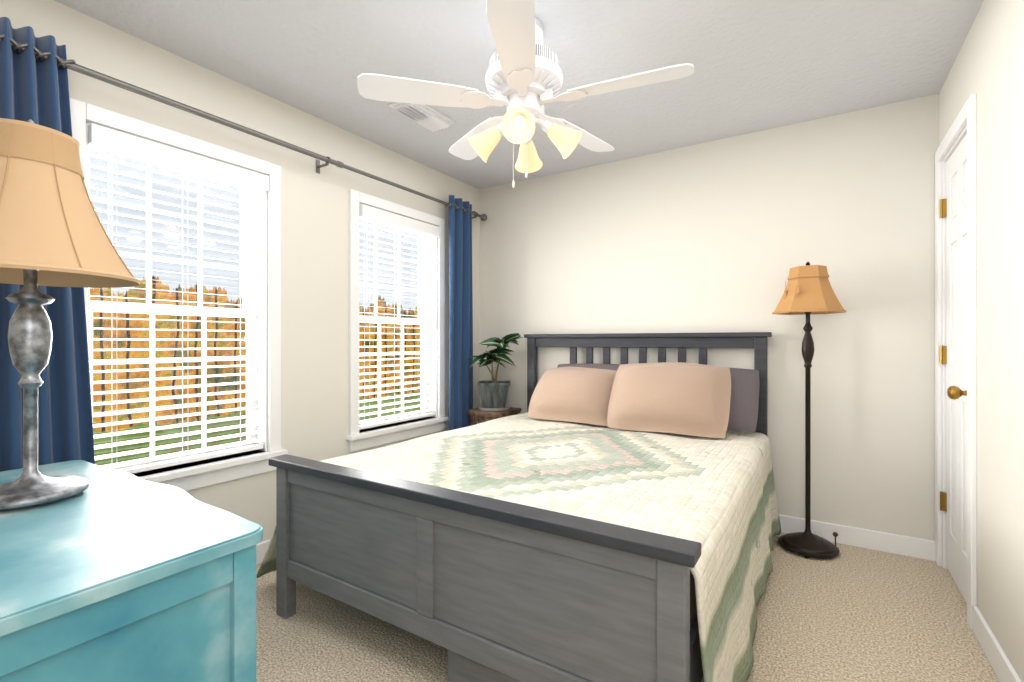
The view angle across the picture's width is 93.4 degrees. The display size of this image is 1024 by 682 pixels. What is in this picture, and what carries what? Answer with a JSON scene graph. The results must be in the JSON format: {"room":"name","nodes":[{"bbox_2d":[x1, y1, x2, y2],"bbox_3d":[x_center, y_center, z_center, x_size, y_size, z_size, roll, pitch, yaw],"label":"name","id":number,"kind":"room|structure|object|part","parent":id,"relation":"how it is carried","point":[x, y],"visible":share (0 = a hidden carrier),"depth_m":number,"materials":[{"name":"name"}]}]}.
{"room":"bedroom","nodes":[
{"label":"bedroom","id":0,"kind":"room"},
{"bbox_2d":[0,0,479,542],"bbox_3d":[-1.357,-0.070,2.569,0.160,2.440,3.770,0,0,33],"label":"wall","id":1,"kind":"structure","parent":0,"point":[314,316],"depth_m":2.67,"materials":[{"name":"white paint"}]},
{"bbox_2d":[70,98,287,490],"bbox_3d":[-1.532,-0.126,2.250,0.210,1.618,0.920,0,0,33],"label":"window","id":2,"kind":"structure","parent":1,"relation":"in","point":[188,478],"depth_m":2.37,"materials":[{"name":"white wood"}]},
{"bbox_3d":[-1.582,-0.145,2.282,0.072,1.426,0.726,0,0,33],"label":"window trim sash","id":3,"kind":"part","parent":2,"relation":"part of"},
{"bbox_2d":[88,123,268,473],"bbox_3d":[-1.498,-0.147,2.228,0.098,1.419,0.724,0,0,33],"label":"window blind","id":4,"kind":"object","parent":2,"relation":"attached to","point":[103,137],"visible":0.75,"depth_m":2.19,"materials":[{"name":"white plastic"}]},
{"bbox_2d":[0,39,486,220],"bbox_3d":[-1.051,-1.013,2.783,0.125,0.086,2.986,0,0,33],"label":"curtain rod","id":5,"kind":"object","parent":1,"relation":"attached to","point":[141,91],"visible":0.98,"depth_m":2.27,"materials":[{"name":"silver metal"}]},
{"bbox_2d":[0,17,94,471],"bbox_3d":[-1.690,0.013,1.724,0.073,2.215,0.374,0,0,33],"label":"curtain","id":6,"kind":"object","parent":5,"relation":"hanging from","point":[34,88],"visible":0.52,"depth_m":1.74,"materials":[{"name":"blue fabric"}]},
{"bbox_2d":[445,195,475,429],"bbox_3d":[-0.399,0.013,3.746,0.069,2.215,0.342,0,0,33],"label":"curtain","id":7,"kind":"object","parent":5,"relation":"hanging from","point":[460,322],"visible":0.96,"depth_m":3.70,"materials":[{"name":"blue fabric"}]},
{"bbox_2d":[256,539,270,564],"bbox_3d":[-1.284,1.097,2.523,0.014,0.105,3.770,0,0,33],"label":"baseboard","id":8,"kind":"structure","parent":1,"relation":"attached to","point":[261,548],"depth_m":2.49,"materials":[{"name":"white wood"}]},
{"bbox_2d":[346,189,448,451],"bbox_3d":[-0.814,-0.126,3.373,0.210,1.618,0.920,0,0,33],"label":"window","id":9,"kind":"structure","parent":1,"relation":"in","point":[358,440],"depth_m":3.44,"materials":[{"name":"white"}]},
{"bbox_3d":[-0.864,-0.145,3.405,0.072,1.426,0.726,0,0,33],"label":"window trim sash","id":10,"kind":"part","parent":9,"relation":"part of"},
{"bbox_2d":[359,204,439,429],"bbox_3d":[-0.781,-0.147,3.352,0.098,1.419,0.724,0,0,33],"label":"window blind","id":11,"kind":"object","parent":9,"relation":"attached to","point":[366,212],"visible":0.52,"depth_m":3.32,"materials":[{"name":"white plastic"}]},
{"bbox_2d":[54,0,983,189],"bbox_3d":[-0.038,-1.340,1.727,3.290,0.100,4.090,0,0,33],"label":"ceiling","id":12,"kind":"structure","parent":0,"point":[760,65],"depth_m":2.19,"materials":[{"name":"white paint"}]},
{"bbox_2d":[389,102,454,131],"bbox_3d":[-0.502,-1.270,2.729,0.170,0.039,0.360,0,0,33],"label":"ceiling vent","id":13,"kind":"object","parent":12,"relation":"in","point":[429,118],"visible":0.98,"depth_m":2.71,"materials":[{"name":"white metal"}]},
{"bbox_2d":[357,0,693,187],"bbox_3d":[0.083,-0.955,1.994,1.251,0.670,1.250,0,0,33],"label":"ceiling fan","id":14,"kind":"object","parent":12,"relation":"hanging from","point":[524,78],"visible":1,"depth_m":1.88,"materials":[{"name":"white"}]},
{"bbox_2d":[256,533,999,681],"bbox_3d":[-0.038,1.200,1.727,3.290,0.100,4.090,0,0,33],"label":"floor","id":15,"kind":"structure","parent":0,"point":[848,613],"depth_m":1.90,"materials":[{"name":"beige carpet"}]},
{"bbox_2d":[0,460,262,681],"bbox_3d":[-1.200,0.790,1.237,1.210,0.720,0.553,0,0,33],"label":"dresser","id":16,"kind":"object","parent":15,"relation":"on","point":[111,575],"visible":1,"depth_m":0.99,"materials":[{"name":"teal wood"}]},
{"bbox_2d":[0,118,139,509],"bbox_3d":[-1.304,-0.086,1.307,0.472,1.032,0.472,0,0,33],"label":"table lamp","id":17,"kind":"object","parent":16,"relation":"on","point":[53,232],"visible":1,"depth_m":1.27,"materials":[{"name":"grey metal"}]},
{"bbox_2d":[467,333,522,425],"bbox_3d":[-0.145,0.545,3.717,0.361,1.210,0.422,0,0,33],"label":"potted plant","id":18,"kind":"object","parent":15,"relation":"on","point":[493,395],"visible":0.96,"depth_m":3.66,"materials":[{"name":"green plant"}]},
{"bbox_2d":[256,332,780,681],"bbox_3d":[0.194,0.548,2.517,2.006,1.203,2.142,0,0,33],"label":"bed","id":19,"kind":"object","parent":15,"relation":"on","point":[589,520],"visible":1,"depth_m":1.70,"materials":[{"name":"grey wood"}]},
{"bbox_2d":[772,262,845,558],"bbox_3d":[1.640,0.355,2.674,0.352,1.590,0.333,0,0,33],"label":"floor lamp","id":20,"kind":"object","parent":15,"relation":"on","point":[808,291],"visible":1,"depth_m":2.62,"materials":[{"name":"brown metal"}]},
{"bbox_2d":[480,94,938,540],"bbox_3d":[1.019,-0.070,3.383,3.290,2.440,0.160,0,0,33],"label":"wall","id":21,"kind":"structure","parent":0,"point":[722,235],"depth_m":2.90,"materials":[{"name":"white paint"}]},
{"bbox_2d":[779,515,934,560],"bbox_3d":[0.984,1.097,3.300,2.940,0.105,0.018,0,0,33],"label":"baseboard","id":22,"kind":"structure","parent":21,"relation":"attached to","point":[914,547],"depth_m":2.67,"materials":[{"name":"white wood"}]},
{"bbox_2d":[939,0,1023,681],"bbox_3d":[1.280,-0.070,0.885,0.160,2.440,3.770,0,0,33],"label":"wall","id":23,"kind":"structure","parent":0,"point":[988,67],"depth_m":1.67,"materials":[{"name":"white paint"}]},
{"bbox_2d":[935,93,976,629],"bbox_3d":[2.090,0.084,2.171,0.180,2.132,0.714,0,0,33],"label":"door","id":24,"kind":"structure","parent":23,"relation":"attached to","point":[954,136],"depth_m":2.21,"materials":[{"name":"white wood"}]},
{"bbox_2d":[973,606,1021,681],"bbox_3d":[1.011,1.097,0.624,0.014,0.105,3.040,0,0,33],"label":"baseboard","id":25,"kind":"structure","parent":23,"relation":"attached to","point":[994,652],"depth_m":1.69,"materials":[{"name":"white wood"}]},
{"label":"outside","id":26,"kind":"structure","parent":0,"visible":0},
{"bbox_2d":[90,148,420,465],"bbox_3d":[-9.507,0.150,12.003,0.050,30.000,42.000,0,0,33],"label":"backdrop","id":27,"kind":"structure","parent":26,"point":[156,265],"depth_m":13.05,"materials":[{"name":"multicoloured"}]}
]}

